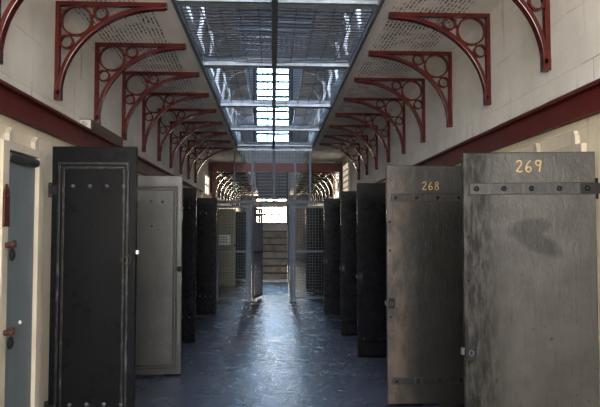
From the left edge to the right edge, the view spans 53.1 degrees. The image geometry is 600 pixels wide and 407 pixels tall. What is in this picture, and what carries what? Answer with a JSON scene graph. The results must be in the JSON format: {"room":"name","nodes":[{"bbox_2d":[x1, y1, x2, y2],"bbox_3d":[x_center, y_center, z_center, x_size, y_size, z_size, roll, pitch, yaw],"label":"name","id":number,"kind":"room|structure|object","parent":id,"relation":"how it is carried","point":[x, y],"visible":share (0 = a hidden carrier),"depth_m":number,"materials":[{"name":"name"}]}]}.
{"room":"prison interior","nodes":[
{"label":"prison interior","id":0,"kind":"room"},
{"bbox_2d":[0,114,236,406],"bbox_3d":[-2.389,0.961,14.128,0.300,2.386,34.500,0,-3,-3],"label":"wall","id":1,"kind":"structure","parent":0,"point":[24,134],"depth_m":4.22,"materials":[{"name":"beige paint"}]},
{"bbox_2d":[0,127,43,406],"bbox_3d":[-1.756,0.621,3.756,0.068,2.150,0.620,0,-3,-3],"label":"doorway","id":2,"kind":"structure","parent":1,"relation":"in","point":[21,167],"depth_m":3.79,"materials":[{"name":"beige paint"}]},
{"bbox_2d":[2,184,9,226],"bbox_3d":[-1.712,0.010,3.510,0.022,0.250,0.070,0,-3,-3],"label":"wall plate","id":3,"kind":"object","parent":2,"relation":"attached to","point":[6,192],"visible":1,"depth_m":3.50,"materials":[{"name":"red metal"}]},
{"bbox_2d":[3,327,14,348],"bbox_3d":[-1.693,0.784,3.486,0.064,0.124,0.070,0,-3,-3],"label":"bolt","id":4,"kind":"object","parent":2,"relation":"attached to","point":[10,332],"depth_m":3.48,"materials":[{"name":"red metal"}]},
{"bbox_2d":[5,240,16,260],"bbox_3d":[-1.693,0.275,3.509,0.064,0.124,0.070,0,-3,-3],"label":"bolt","id":5,"kind":"object","parent":2,"relation":"attached to","point":[12,244],"depth_m":3.51,"materials":[{"name":"red metal"}]},
{"bbox_2d":[44,146,138,406],"bbox_3d":[-1.420,0.649,4.100,0.618,2.085,0.072,0,-3,-2],"label":"door","id":6,"kind":"structure","parent":1,"relation":"in","point":[93,191],"depth_m":4.09,"materials":[{"name":"black paint"}]},
{"bbox_2d":[0,79,202,197],"bbox_3d":[-1.816,-0.541,5.152,0.075,0.176,16.400,0,-3,-3],"label":"trim","id":7,"kind":"structure","parent":1,"relation":"attached to","point":[15,104],"depth_m":4.31,"materials":[{"name":"red paint"}]},
{"bbox_2d":[136,176,182,374],"bbox_3d":[-1.558,0.747,6.307,0.628,2.085,0.096,0,-3,-7],"label":"door","id":8,"kind":"structure","parent":1,"relation":"in","point":[159,213],"depth_m":6.31,"materials":[{"name":"grey paint"}]},
{"bbox_2d":[196,198,216,314],"bbox_3d":[-1.782,0.942,10.737,0.583,2.085,0.096,0,-3,-3],"label":"door","id":9,"kind":"structure","parent":1,"relation":"in","point":[206,220],"depth_m":10.74,"materials":[{"name":"black paint"}]},
{"bbox_2d":[212,171,216,197],"bbox_3d":[-2.263,0.687,15.789,0.100,3.080,0.180,0,-3,-3],"label":"trim","id":10,"kind":"structure","parent":1,"relation":"attached to","point":[214,173],"depth_m":15.75,"materials":[{"name":"red paint"}]},
{"bbox_2d":[219,209,235,285],"bbox_3d":[-2.040,1.191,16.365,0.573,2.085,0.096,0,-3,-3],"label":"door","id":11,"kind":"structure","parent":1,"relation":"in","point":[223,213],"depth_m":16.36,"materials":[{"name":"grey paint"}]},
{"bbox_2d":[235,211,245,278],"bbox_3d":[-2.025,1.284,18.466,0.793,2.085,0.096,0,-3,-3],"label":"door","id":12,"kind":"structure","parent":1,"relation":"in","point":[240,215],"depth_m":18.48,"materials":[{"name":"black paint"}]},
{"bbox_3d":[-1.937,0.799,7.788,0.068,2.150,0.620,0,-3,-3],"label":"doorway","id":13,"kind":"structure","parent":1,"relation":"in","visible":0},
{"bbox_2d":[181,188,196,341],"bbox_3d":[-1.685,0.828,8.161,0.543,2.085,0.096,0,-3,-3],"label":"door","id":14,"kind":"structure","parent":13,"relation":"attached to","point":[189,200],"depth_m":8.16,"materials":[{"name":"black paint"}]},
{"bbox_2d":[0,0,240,210],"bbox_3d":[-2.489,-4.299,14.356,0.300,8.144,34.500,0,-3,-3],"label":"wall","id":15,"kind":"structure","parent":0,"point":[29,45],"depth_m":5.19,"materials":[{"name":"white paint"}]},
{"bbox_2d":[0,0,23,64],"bbox_3d":[-1.436,-1.239,3.677,0.864,0.780,0.060,0,-3,-3],"label":"iron bracket","id":16,"kind":"object","parent":15,"relation":"attached to","point":[13,6],"visible":1,"depth_m":3.64,"materials":[{"name":"metal"}]},
{"bbox_2d":[79,119,122,146],"bbox_3d":[-1.906,-0.659,5.797,0.110,0.115,1.135,0,-3,-3],"label":"box","id":17,"kind":"object","parent":15,"relation":"attached to","point":[89,123],"visible":0.54,"depth_m":5.57,"materials":[{"name":"white paint"}]},
{"bbox_2d":[54,1,167,100],"bbox_3d":[-1.483,-1.193,4.715,0.864,0.780,0.060,0,-3,-3],"label":"iron bracket","id":18,"kind":"object","parent":15,"relation":"attached to","point":[60,71],"visible":1,"depth_m":4.70,"materials":[{"name":"metal"}]},
{"bbox_2d":[94,42,186,123],"bbox_3d":[-1.530,-1.147,5.753,0.864,0.780,0.060,0,-3,-3],"label":"iron bracket","id":19,"kind":"object","parent":15,"relation":"attached to","point":[161,47],"visible":0.97,"depth_m":5.74,"materials":[{"name":"metal"}]},
{"bbox_2d":[121,71,199,140],"bbox_3d":[-1.576,-1.101,6.791,0.864,0.780,0.060,0,-3,-3],"label":"iron bracket","id":20,"kind":"object","parent":15,"relation":"attached to","point":[177,75],"visible":0.99,"depth_m":6.77,"materials":[{"name":"metal"}]},
{"bbox_2d":[142,92,208,151],"bbox_3d":[-1.623,-1.056,7.829,0.864,0.780,0.060,0,-3,-3],"label":"iron bracket","id":21,"kind":"object","parent":15,"relation":"attached to","point":[159,94],"visible":0.93,"depth_m":7.81,"materials":[{"name":"metal"}]},
{"bbox_2d":[157,108,216,161],"bbox_3d":[-1.670,-1.010,8.867,0.864,0.780,0.060,0,-3,-3],"label":"iron bracket","id":22,"kind":"object","parent":15,"relation":"attached to","point":[199,111],"visible":0.98,"depth_m":8.85,"materials":[{"name":"metal"}]},
{"bbox_2d":[169,121,222,168],"bbox_3d":[-1.717,-0.964,9.905,0.864,0.780,0.060,0,-3,-3],"label":"iron bracket","id":23,"kind":"object","parent":15,"relation":"attached to","point":[171,155],"visible":0.98,"depth_m":9.88,"materials":[{"name":"metal"}]},
{"bbox_2d":[179,132,226,174],"bbox_3d":[-1.763,-0.918,10.943,0.864,0.780,0.060,0,-3,-3],"label":"iron bracket","id":24,"kind":"object","parent":15,"relation":"attached to","point":[181,161],"visible":0.98,"depth_m":10.93,"materials":[{"name":"metal"}]},
{"bbox_2d":[203,172,209,194],"bbox_3d":[-2.354,-0.459,15.094,0.050,0.550,1.000,0,-3,-3],"label":"window","id":25,"kind":"structure","parent":15,"relation":"in","point":[206,178],"depth_m":15.07,"materials":[{"name":"glass"}]},
{"bbox_2d":[187,140,230,178],"bbox_3d":[-1.810,-0.872,11.981,0.864,0.780,0.060,0,-3,-3],"label":"iron bracket","id":26,"kind":"object","parent":15,"relation":"attached to","point":[201,151],"visible":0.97,"depth_m":11.96,"materials":[{"name":"metal"}]},
{"bbox_2d":[194,147,234,182],"bbox_3d":[-1.857,-0.826,13.019,0.864,0.780,0.060,0,-3,-3],"label":"iron bracket","id":27,"kind":"object","parent":15,"relation":"attached to","point":[199,148],"visible":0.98,"depth_m":13.00,"materials":[{"name":"metal"}]},
{"bbox_2d":[210,172,222,192],"bbox_3d":[-2.008,-0.678,16.372,0.864,0.780,0.060,0,-3,-3],"label":"iron bracket","id":28,"kind":"object","parent":15,"relation":"attached to","point":[219,173],"visible":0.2,"depth_m":16.32,"materials":[{"name":"metal"}]},
{"bbox_2d":[216,172,233,195],"bbox_3d":[-2.064,-0.623,17.620,0.864,0.780,0.060,0,-3,-3],"label":"iron bracket","id":29,"kind":"object","parent":15,"relation":"attached to","point":[228,173],"visible":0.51,"depth_m":17.59,"materials":[{"name":"metal"}]},
{"bbox_2d":[212,31,238,55],"bbox_3d":[-2.072,-4.305,16.630,0.744,0.930,0.060,0,-3,-3],"label":"bracket","id":30,"kind":"object","parent":15,"relation":"attached to","point":[215,31],"visible":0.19,"depth_m":16.63,"materials":[{"name":"metal"}]},
{"bbox_2d":[219,173,245,197],"bbox_3d":[-2.120,-0.568,18.867,0.864,0.780,0.060,0,-3,-3],"label":"iron bracket","id":31,"kind":"object","parent":15,"relation":"attached to","point":[231,177],"visible":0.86,"depth_m":18.84,"materials":[{"name":"metal"}]},
{"bbox_2d":[224,70,244,96],"bbox_3d":[-2.252,-4.129,20.622,0.744,0.930,0.060,0,-3,-3],"label":"bracket","id":32,"kind":"object","parent":15,"relation":"attached to","point":[225,70],"visible":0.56,"depth_m":20.61,"materials":[{"name":"metal"}]},
{"bbox_2d":[222,176,247,199],"bbox_3d":[-2.177,-0.513,20.115,0.864,0.780,0.060,0,-3,-3],"label":"iron bracket","id":33,"kind":"object","parent":15,"relation":"attached to","point":[222,176],"visible":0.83,"depth_m":20.09,"materials":[{"name":"metal"}]},
{"bbox_2d":[225,180,249,200],"bbox_3d":[-2.233,-0.458,21.362,0.864,0.780,0.060,0,-3,-3],"label":"iron bracket","id":34,"kind":"object","parent":15,"relation":"attached to","point":[225,180],"visible":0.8,"depth_m":21.34,"materials":[{"name":"metal"}]},
{"bbox_2d":[229,84,247,94],"bbox_3d":[-2.342,-4.041,22.618,0.744,0.930,0.060,0,-3,-3],"label":"bracket","id":35,"kind":"object","parent":15,"relation":"attached to","point":[229,84],"visible":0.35,"depth_m":22.61,"materials":[{"name":"metal"}]},
{"bbox_2d":[228,182,250,200],"bbox_3d":[-2.289,-0.403,22.610,0.864,0.780,0.060,0,-3,-3],"label":"iron bracket","id":36,"kind":"object","parent":15,"relation":"attached to","point":[228,182],"visible":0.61,"depth_m":22.59,"materials":[{"name":"metal"}]},
{"bbox_2d":[230,185,250,204],"bbox_3d":[-2.345,-0.348,23.857,0.864,0.780,0.060,0,-3,-3],"label":"iron bracket","id":37,"kind":"object","parent":15,"relation":"attached to","point":[230,185],"visible":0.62,"depth_m":23.84,"materials":[{"name":"metal"}]},
{"bbox_2d":[232,187,250,205],"bbox_3d":[-2.401,-0.293,25.105,0.864,0.780,0.060,0,-3,-3],"label":"iron bracket","id":38,"kind":"object","parent":15,"relation":"attached to","point":[232,187],"visible":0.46,"depth_m":25.09,"materials":[{"name":"metal"}]},
{"bbox_2d":[240,35,307,57],"bbox_3d":[-0.922,-5.769,22.257,3.535,0.750,0.600,0,-3,-3],"label":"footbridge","id":39,"kind":"object","parent":15,"relation":"attached to","point":[277,35],"visible":0.26,"depth_m":21.96,"materials":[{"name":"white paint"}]},
{"bbox_2d":[55,0,257,195],"bbox_3d":[-1.884,-1.213,14.247,0.910,0.100,34.500,0,-3,-3],"label":"walkway underside","id":40,"kind":"structure","parent":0,"point":[160,26],"depth_m":6.42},
{"bbox_2d":[187,7,237,135],"bbox_3d":[-1.171,-1.921,7.838,0.100,0.771,10.582,0,-3,-3],"label":"gallery railing","id":41,"kind":"object","parent":40,"relation":"on","point":[216,77],"visible":0.2,"depth_m":8.90,"materials":[{"name":"grey metal"}]},
{"bbox_2d":[171,0,257,194],"bbox_3d":[-1.516,-1.132,16.515,0.030,0.180,30.000,0,-3,-3],"label":"trim","id":42,"kind":"structure","parent":40,"relation":"attached to","point":[178,9],"depth_m":6.67,"materials":[{"name":"metal"}]},
{"bbox_2d":[206,7,253,124],"bbox_3d":[-2.227,-4.687,19.896,0.720,0.120,23.500,0,-3,-3],"label":"ceiling","id":43,"kind":"structure","parent":0,"point":[227,72],"depth_m":18.61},
{"bbox_2d":[236,7,311,51],"bbox_3d":[-0.548,-8.463,14.627,4.185,0.200,35.100,0,-3,-3],"label":"roof","id":44,"kind":"structure","parent":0,"point":[242,7],"depth_m":26.18,"materials":[{"name":"metal"}]},
{"bbox_2d":[241,39,297,43],"bbox_3d":[-1.194,-7.664,28.401,3.535,0.180,0.120,0,-3,-3],"label":"roof purlin","id":45,"kind":"structure","parent":44,"relation":"attached to","point":[256,39],"depth_m":28.35,"materials":[{"name":"metal"}]},
{"bbox_2d":[236,16,311,22],"bbox_3d":[-1.059,-7.797,25.407,3.535,0.180,0.120,0,-3,-3],"label":"roof purlin","id":46,"kind":"structure","parent":44,"relation":"attached to","point":[236,16],"depth_m":25.33,"materials":[{"name":"metal"}]},
{"bbox_2d":[238,25,309,29],"bbox_3d":[-1.104,-7.753,26.404,3.535,0.180,0.120,0,-3,-3],"label":"roof purlin","id":47,"kind":"structure","parent":44,"relation":"attached to","point":[238,25],"depth_m":26.35,"materials":[{"name":"metal"}]},
{"bbox_2d":[235,7,312,13],"bbox_3d":[-1.014,-7.841,24.408,3.535,0.180,0.120,0,-3,-3],"label":"roof purlin","id":48,"kind":"structure","parent":44,"relation":"attached to","point":[235,7],"depth_m":24.37,"materials":[{"name":"metal"}]},
{"bbox_2d":[239,32,308,35],"bbox_3d":[-1.149,-7.708,27.402,3.535,0.180,0.120,0,-3,-3],"label":"roof purlin","id":49,"kind":"structure","parent":44,"relation":"attached to","point":[266,32],"depth_m":27.36,"materials":[{"name":"metal"}]},
{"bbox_2d":[246,45,305,49],"bbox_3d":[-1.239,-7.620,29.398,3.535,0.180,0.120,0,-3,-3],"label":"roof purlin","id":50,"kind":"structure","parent":44,"relation":"attached to","point":[246,45],"depth_m":29.33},
{"bbox_2d":[241,68,307,258],"bbox_3d":[-1.330,-2.336,31.756,4.185,10.530,0.300,0,-3,-3],"label":"wall","id":51,"kind":"structure","parent":0,"point":[259,156],"depth_m":31.56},
{"bbox_2d":[253,68,255,147],"bbox_3d":[-2.407,-5.185,31.623,0.130,4.750,0.120,0,-3,-3],"label":"trim","id":52,"kind":"structure","parent":51,"relation":"attached to","point":[254,71],"depth_m":31.61,"materials":[{"name":"grey metal"}]},
{"bbox_2d":[256,206,287,223],"bbox_3d":[-1.484,0.598,31.434,1.660,0.900,0.070,0,-3,-3],"label":"window","id":53,"kind":"structure","parent":51,"relation":"in","point":[271,214],"depth_m":31.44,"materials":[{"name":"glass"}]},
{"bbox_2d":[256,198,287,200],"bbox_3d":[-1.484,-0.162,31.468,1.660,0.220,0.070,0,-3,-3],"label":"window","id":54,"kind":"structure","parent":51,"relation":"in","point":[260,199],"depth_m":31.47,"materials":[{"name":"glass"}]},
{"bbox_2d":[256,172,287,197],"bbox_3d":[-1.473,-0.982,31.470,1.680,1.420,0.100,0,-3,-3],"label":"air vent","id":55,"kind":"object","parent":51,"relation":"in","point":[286,173],"visible":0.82,"depth_m":31.44,"materials":[{"name":"grey metal"}]},
{"bbox_2d":[256,69,289,141],"bbox_3d":[-1.435,-5.247,31.695,1.760,4.080,0.070,0,-3,-3],"label":"window","id":56,"kind":"structure","parent":51,"relation":"in","point":[280,96],"depth_m":31.71,"materials":[{"name":"glass"}]},
{"bbox_2d":[238,142,311,146],"bbox_3d":[-0.543,-1.271,12.917,1.590,0.100,0.100,0,-3,-3],"label":"cross beam","id":57,"kind":"structure","parent":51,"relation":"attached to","point":[243,144],"depth_m":12.88,"materials":[{"name":"metal"}]},
{"bbox_2d":[217,148,323,203],"bbox_3d":[-0.600,-0.598,12.925,2.440,1.195,0.050,0,-3,-3],"label":"screen","id":58,"kind":"object","parent":57,"relation":"hanging from","point":[252,150],"visible":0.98,"depth_m":12.92,"materials":[{"name":"grey paint"}]},
{"bbox_2d":[203,57,348,69],"bbox_3d":[-0.260,-1.549,6.620,1.590,0.100,0.100,0,-3,-3],"label":"cross beam","id":59,"kind":"structure","parent":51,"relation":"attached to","point":[207,64],"depth_m":6.58,"materials":[{"name":"metal"}]},
{"bbox_2d":[206,68,345,103],"bbox_3d":[-0.308,-1.484,7.689,1.586,0.054,2.047,0,-3,-3],"label":"panel","id":60,"kind":"object","parent":59,"relation":"attached to","point":[262,97],"visible":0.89,"depth_m":7.68,"materials":[{"name":"metal"}]},
{"bbox_2d":[181,6,372,62],"bbox_3d":[-0.218,-1.571,5.706,1.586,0.056,1.731,0,-3,-3],"label":"mesh netting","id":61,"kind":"object","parent":59,"relation":"attached to","point":[346,45],"visible":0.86,"depth_m":5.69,"materials":[{"name":"metal"}]},
{"bbox_2d":[176,0,377,9],"bbox_3d":[-0.177,-1.630,4.793,1.590,0.100,0.100,0,-3,-3],"label":"cross beam","id":62,"kind":"structure","parent":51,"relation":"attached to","point":[314,4],"depth_m":4.77,"materials":[{"name":"metal"}]},
{"bbox_2d":[271,0,277,148],"bbox_3d":[-0.323,-1.427,7.463,0.050,0.060,10.800,0,-3,-3],"label":"rail","id":63,"kind":"object","parent":62,"relation":"attached to","point":[274,3],"visible":1,"depth_m":6.08,"materials":[{"name":"grey metal"}]},
{"bbox_2d":[231,125,318,131],"bbox_3d":[-0.451,-1.362,10.861,1.590,0.100,0.100,0,-3,-3],"label":"cross beam","id":64,"kind":"structure","parent":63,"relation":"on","point":[244,128],"depth_m":10.81,"materials":[{"name":"metal"}]},
{"bbox_2d":[232,131,316,144],"bbox_3d":[-0.497,-1.299,11.888,1.586,0.054,1.955,0,-3,-3],"label":"panel","id":65,"kind":"object","parent":64,"relation":"attached to","point":[289,139],"visible":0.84,"depth_m":11.94,"materials":[{"name":"metal"}]},
{"bbox_2d":[291,69,292,147],"bbox_3d":[-0.429,-5.181,31.712,0.130,4.750,0.120,0,-3,-3],"label":"trim","id":66,"kind":"structure","parent":51,"relation":"attached to","point":[291,69],"depth_m":31.68,"materials":[{"name":"grey metal"}]},
{"bbox_2d":[221,99,329,108],"bbox_3d":[-0.356,-1.455,8.765,1.590,0.100,0.100,0,-3,-3],"label":"cross beam","id":67,"kind":"structure","parent":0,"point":[282,103],"depth_m":8.72,"materials":[{"name":"metal"}]},
{"bbox_2d":[223,108,327,128],"bbox_3d":[-0.403,-1.391,9.812,1.586,0.053,1.999,0,-3,-3],"label":"panel","id":68,"kind":"object","parent":67,"relation":"attached to","point":[265,114],"visible":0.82,"depth_m":9.87,"materials":[{"name":"metal"}]},
{"bbox_2d":[135,259,463,406],"bbox_3d":[-0.547,2.238,14.305,4.600,0.150,34.800,0,-3,-3],"label":"floor","id":69,"kind":"structure","parent":0,"point":[270,350],"depth_m":6.83,"materials":[{"name":"paint"}]},
{"bbox_2d":[216,206,247,301],"bbox_3d":[-1.446,1.071,12.813,0.665,2.050,0.040,0,-3,-3],"label":"mesh screen","id":70,"kind":"object","parent":69,"relation":"on","point":[226,251],"visible":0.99,"depth_m":12.80,"materials":[{"name":"grey paint"}]},
{"bbox_2d":[247,203,251,301],"bbox_3d":[-1.074,1.047,12.831,0.120,2.100,0.120,0,-3,-3],"label":"gate post","id":71,"kind":"object","parent":69,"relation":"on","point":[249,204],"visible":1,"depth_m":12.81,"materials":[{"name":"metal"}]},
{"bbox_2d":[252,207,262,300],"bbox_3d":[-0.940,1.107,13.285,0.040,2.020,0.800,0,-3,10],"label":"gate leaf","id":72,"kind":"object","parent":71,"relation":"attached to","point":[257,213],"visible":1,"depth_m":13.26,"materials":[{"name":"grey metal"}]},
{"bbox_2d":[259,203,289,279],"bbox_3d":[-0.862,1.170,19.784,0.970,2.468,2.570,0,-3,-3],"label":"stone steps","id":73,"kind":"structure","parent":69,"relation":"on","point":[275,265],"depth_m":19.16,"materials":[{"name":"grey stone"}]},
{"bbox_2d":[263,279,287,281],"bbox_3d":[-0.794,2.311,17.998,0.840,0.030,0.400,0,-3,-3],"label":"threshold slab","id":74,"kind":"object","parent":69,"relation":"on","point":[275,280],"visible":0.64,"depth_m":17.84,"materials":[{"name":"white paint"}]},
{"bbox_2d":[289,203,293,301],"bbox_3d":[-0.180,1.049,12.871,0.120,2.100,0.120,0,-3,-3],"label":"gate post","id":75,"kind":"object","parent":69,"relation":"on","point":[291,204],"visible":1,"depth_m":12.84,"materials":[{"name":"metal"}]},
{"bbox_2d":[293,206,323,301],"bbox_3d":[0.209,1.075,12.888,0.700,2.050,0.040,0,-3,-3],"label":"mesh screen","id":76,"kind":"object","parent":69,"relation":"on","point":[295,251],"visible":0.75,"depth_m":12.87,"materials":[{"name":"grey paint"}]},
{"bbox_2d":[293,9,345,124],"bbox_3d":[0.538,-4.681,20.020,0.815,0.120,23.500,0,-3,-3],"label":"ceiling","id":77,"kind":"structure","parent":0,"point":[298,111],"depth_m":20.71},
{"bbox_2d":[290,0,502,194],"bbox_3d":[0.706,-1.252,14.365,0.975,0.100,34.500,0,-3,-3],"label":"walkway underside","id":78,"kind":"structure","parent":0,"point":[386,34],"depth_m":6.43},
{"bbox_2d":[290,0,384,192],"bbox_3d":[0.102,-1.129,16.587,0.030,0.180,30.000,0,-3,-3],"label":"trim","id":79,"kind":"structure","parent":78,"relation":"attached to","point":[375,13],"depth_m":6.62,"materials":[{"name":"metal"}]},
{"bbox_2d":[313,9,361,124],"bbox_3d":[0.539,-1.919,7.875,0.100,0.771,10.500,0,-3,-3],"label":"gallery railing","id":80,"kind":"object","parent":78,"relation":"on","point":[335,70],"visible":0.2,"depth_m":8.86,"materials":[{"name":"grey metal"}]},
{"bbox_2d":[308,0,599,205],"bbox_3d":[1.367,-4.291,14.530,0.350,8.144,34.500,0,-3,-3],"label":"wall","id":81,"kind":"structure","parent":0,"point":[518,85],"depth_m":4.89,"materials":[{"name":"white paint"}]},
{"bbox_2d":[209,163,341,171],"bbox_3d":[-0.650,-0.955,15.995,3.535,0.220,0.200,0,-3,-3],"label":"beam","id":82,"kind":"structure","parent":81,"relation":"attached to","point":[218,167],"depth_m":15.91,"materials":[{"name":"metal"}]},
{"bbox_2d":[297,188,314,205],"bbox_3d":[0.219,-0.277,26.475,0.864,0.780,0.060,0,-3,-3],"label":"iron bracket","id":83,"kind":"object","parent":81,"relation":"attached to","point":[297,188],"visible":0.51,"depth_m":26.46,"materials":[{"name":"metal"}]},
{"bbox_2d":[297,186,316,204],"bbox_3d":[0.275,-0.332,25.227,0.864,0.780,0.060,0,-3,-3],"label":"iron bracket","id":84,"kind":"object","parent":81,"relation":"attached to","point":[313,186],"visible":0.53,"depth_m":25.21,"materials":[{"name":"metal"}]},
{"bbox_2d":[297,184,318,200],"bbox_3d":[0.331,-0.387,23.980,0.864,0.780,0.060,0,-3,-3],"label":"iron bracket","id":85,"kind":"object","parent":81,"relation":"attached to","point":[297,184],"visible":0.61,"depth_m":23.96,"materials":[{"name":"metal"}]},
{"bbox_2d":[299,181,321,200],"bbox_3d":[0.387,-0.442,22.732,0.864,0.780,0.060,0,-3,-3],"label":"iron bracket","id":86,"kind":"object","parent":81,"relation":"attached to","point":[299,181],"visible":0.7,"depth_m":22.71,"materials":[{"name":"metal"}]},
{"bbox_2d":[300,179,323,200],"bbox_3d":[0.444,-0.497,21.485,0.864,0.780,0.060,0,-3,-3],"label":"iron bracket","id":87,"kind":"object","parent":81,"relation":"attached to","point":[313,182],"visible":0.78,"depth_m":21.47,"materials":[{"name":"metal"}]},
{"bbox_2d":[302,175,327,197],"bbox_3d":[0.500,-0.553,20.237,0.864,0.780,0.060,0,-3,-3],"label":"iron bracket","id":88,"kind":"object","parent":81,"relation":"attached to","point":[307,176],"visible":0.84,"depth_m":20.23,"materials":[{"name":"metal"}]},
{"bbox_2d":[305,71,325,97],"bbox_3d":[0.544,-4.124,20.747,0.744,0.930,0.060,0,-3,-3],"label":"bracket","id":89,"kind":"object","parent":81,"relation":"attached to","point":[318,77],"visible":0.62,"depth_m":20.74,"materials":[{"name":"metal"}]},
{"bbox_2d":[304,172,330,196],"bbox_3d":[0.556,-0.608,18.989,0.864,0.780,0.060,0,-3,-3],"label":"iron bracket","id":90,"kind":"object","parent":81,"relation":"attached to","point":[304,172],"visible":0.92,"depth_m":18.98,"materials":[{"name":"metal"}]},
{"bbox_2d":[313,33,337,52],"bbox_3d":[0.724,-4.300,16.755,0.744,0.930,0.060,0,-3,-3],"label":"bracket","id":91,"kind":"object","parent":81,"relation":"attached to","point":[313,33],"visible":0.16,"depth_m":16.75,"materials":[{"name":"metal"}]},
{"bbox_2d":[319,172,334,193],"bbox_3d":[0.612,-0.663,17.742,0.864,0.780,0.060,0,-3,-3],"label":"iron bracket","id":92,"kind":"object","parent":81,"relation":"attached to","point":[319,172],"visible":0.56,"depth_m":17.73,"materials":[{"name":"metal"}]},
{"bbox_2d":[333,172,339,197],"bbox_3d":[1.044,-0.506,17.103,0.050,0.820,1.500,0,-3,-3],"label":"window","id":93,"kind":"structure","parent":81,"relation":"in","point":[337,187],"depth_m":16.86,"materials":[{"name":"glass"}]},
{"bbox_2d":[319,143,359,179],"bbox_3d":[0.840,-0.886,12.692,0.864,0.780,0.060,0,-3,-3],"label":"iron bracket","id":94,"kind":"object","parent":81,"relation":"attached to","point":[320,144],"visible":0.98,"depth_m":12.68,"materials":[{"name":"metal"}]},
{"bbox_2d":[340,172,341,190],"bbox_3d":[1.134,0.694,15.942,0.100,3.080,0.180,0,-3,-3],"label":"trim","id":95,"kind":"structure","parent":81,"relation":"attached to","point":[340,172],"depth_m":15.97,"materials":[{"name":"red paint"}]},
{"bbox_2d":[324,135,367,175],"bbox_3d":[0.889,-0.934,11.604,0.864,0.780,0.060,0,-3,-3],"label":"iron bracket","id":96,"kind":"object","parent":81,"relation":"attached to","point":[353,146],"visible":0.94,"depth_m":11.59,"materials":[{"name":"metal"}]},
{"bbox_2d":[343,160,349,190],"bbox_3d":[1.147,-0.607,14.808,0.050,0.820,1.100,0,-3,-3],"label":"window","id":97,"kind":"structure","parent":81,"relation":"in","point":[346,166],"depth_m":14.78,"materials":[{"name":"glass"}]},
{"bbox_2d":[329,125,377,169],"bbox_3d":[0.938,-0.982,10.516,0.864,0.780,0.060,0,-3,-3],"label":"iron bracket","id":98,"kind":"object","parent":81,"relation":"attached to","point":[340,127],"visible":0.98,"depth_m":10.50,"materials":[{"name":"metal"}]},
{"bbox_2d":[335,113,389,162],"bbox_3d":[0.987,-1.030,9.428,0.864,0.780,0.060,0,-3,-3],"label":"iron bracket","id":99,"kind":"object","parent":81,"relation":"attached to","point":[347,115],"visible":0.97,"depth_m":9.42,"materials":[{"name":"metal"}]},
{"bbox_2d":[343,97,405,153],"bbox_3d":[1.036,-1.078,8.341,0.864,0.780,0.060,0,-3,-3],"label":"iron bracket","id":100,"kind":"object","parent":81,"relation":"attached to","point":[402,137],"visible":0.94,"depth_m":8.33,"materials":[{"name":"metal"}]},
{"bbox_2d":[354,77,425,142],"bbox_3d":[1.085,-1.126,7.253,0.864,0.780,0.060,0,-3,-3],"label":"iron bracket","id":101,"kind":"object","parent":81,"relation":"attached to","point":[371,81],"visible":1,"depth_m":7.25,"materials":[{"name":"metal"}]},
{"bbox_2d":[368,50,452,127],"bbox_3d":[1.134,-1.174,6.165,0.864,0.780,0.060,0,-3,-3],"label":"iron bracket","id":102,"kind":"object","parent":81,"relation":"attached to","point":[381,54],"visible":1,"depth_m":6.16,"materials":[{"name":"metal"}]},
{"bbox_2d":[388,12,490,105],"bbox_3d":[1.183,-1.222,5.077,0.864,0.780,0.060,0,-3,-3],"label":"iron bracket","id":103,"kind":"object","parent":81,"relation":"attached to","point":[414,17],"visible":1,"depth_m":5.07,"materials":[{"name":"metal"}]},
{"bbox_2d":[512,0,550,71],"bbox_3d":[1.232,-1.270,3.989,0.864,0.780,0.060,0,-3,-3],"label":"iron bracket","id":104,"kind":"object","parent":81,"relation":"attached to","point":[542,35],"visible":1,"depth_m":3.98,"materials":[{"name":"metal"}]},
{"bbox_2d":[453,113,599,375],"bbox_3d":[1.760,0.623,6.465,0.300,2.386,18.800,0,-3,-3],"label":"wall","id":105,"kind":"structure","parent":0,"point":[588,129],"depth_m":3.69,"materials":[{"name":"beige paint"}]},
{"bbox_2d":[306,208,323,288],"bbox_3d":[0.668,1.151,15.402,1.079,2.080,0.078,0,-3,-3],"label":"door","id":106,"kind":"structure","parent":105,"relation":"in","point":[312,259],"depth_m":15.37,"materials":[{"name":"black paint"}]},
{"bbox_2d":[323,198,340,313],"bbox_3d":[0.914,0.949,10.833,0.999,2.080,0.078,0,-3,-3],"label":"door","id":107,"kind":"structure","parent":105,"relation":"in","point":[332,234],"depth_m":10.80,"materials":[{"name":"black paint"}]},
{"bbox_2d":[339,191,356,333],"bbox_3d":[1.042,0.858,8.778,0.929,2.080,0.078,0,-3,-3],"label":"door","id":108,"kind":"structure","parent":105,"relation":"in","point":[348,199],"depth_m":8.75,"materials":[{"name":"black paint"}]},
{"bbox_2d":[356,183,386,355],"bbox_3d":[1.124,0.792,7.272,0.899,2.080,0.078,0,-3,-3],"label":"door","id":109,"kind":"structure","parent":105,"relation":"in","point":[371,197],"depth_m":7.24,"materials":[{"name":"black paint"}]},
{"bbox_2d":[385,165,463,403],"bbox_3d":[1.204,0.704,5.286,0.919,2.080,0.078,0,-3,-3],"label":"door","id":110,"kind":"structure","parent":105,"relation":"in","point":[424,301],"depth_m":5.26,"materials":[{"name":"grey metal"}]},
{"bbox_2d":[376,79,599,182],"bbox_3d":[1.648,-0.534,5.308,0.075,0.176,16.400,0,-3,-3],"label":"trim","id":111,"kind":"structure","parent":105,"relation":"attached to","point":[581,103],"depth_m":4.38,"materials":[{"name":"red paint"}]},
{"bbox_2d":[461,152,599,406],"bbox_3d":[1.343,0.681,3.495,0.796,1.967,0.078,0,-3,4],"label":"door","id":112,"kind":"structure","parent":105,"relation":"in","point":[531,332],"depth_m":3.49,"materials":[{"name":"grey metal"}]},
{"bbox_2d":[533,131,586,151],"bbox_3d":[1.706,0.631,3.977,0.068,2.150,0.770,0,-3,-3],"label":"doorway","id":113,"kind":"structure","parent":105,"relation":"in","point":[575,145],"depth_m":3.74,"materials":[{"name":"beige paint"}]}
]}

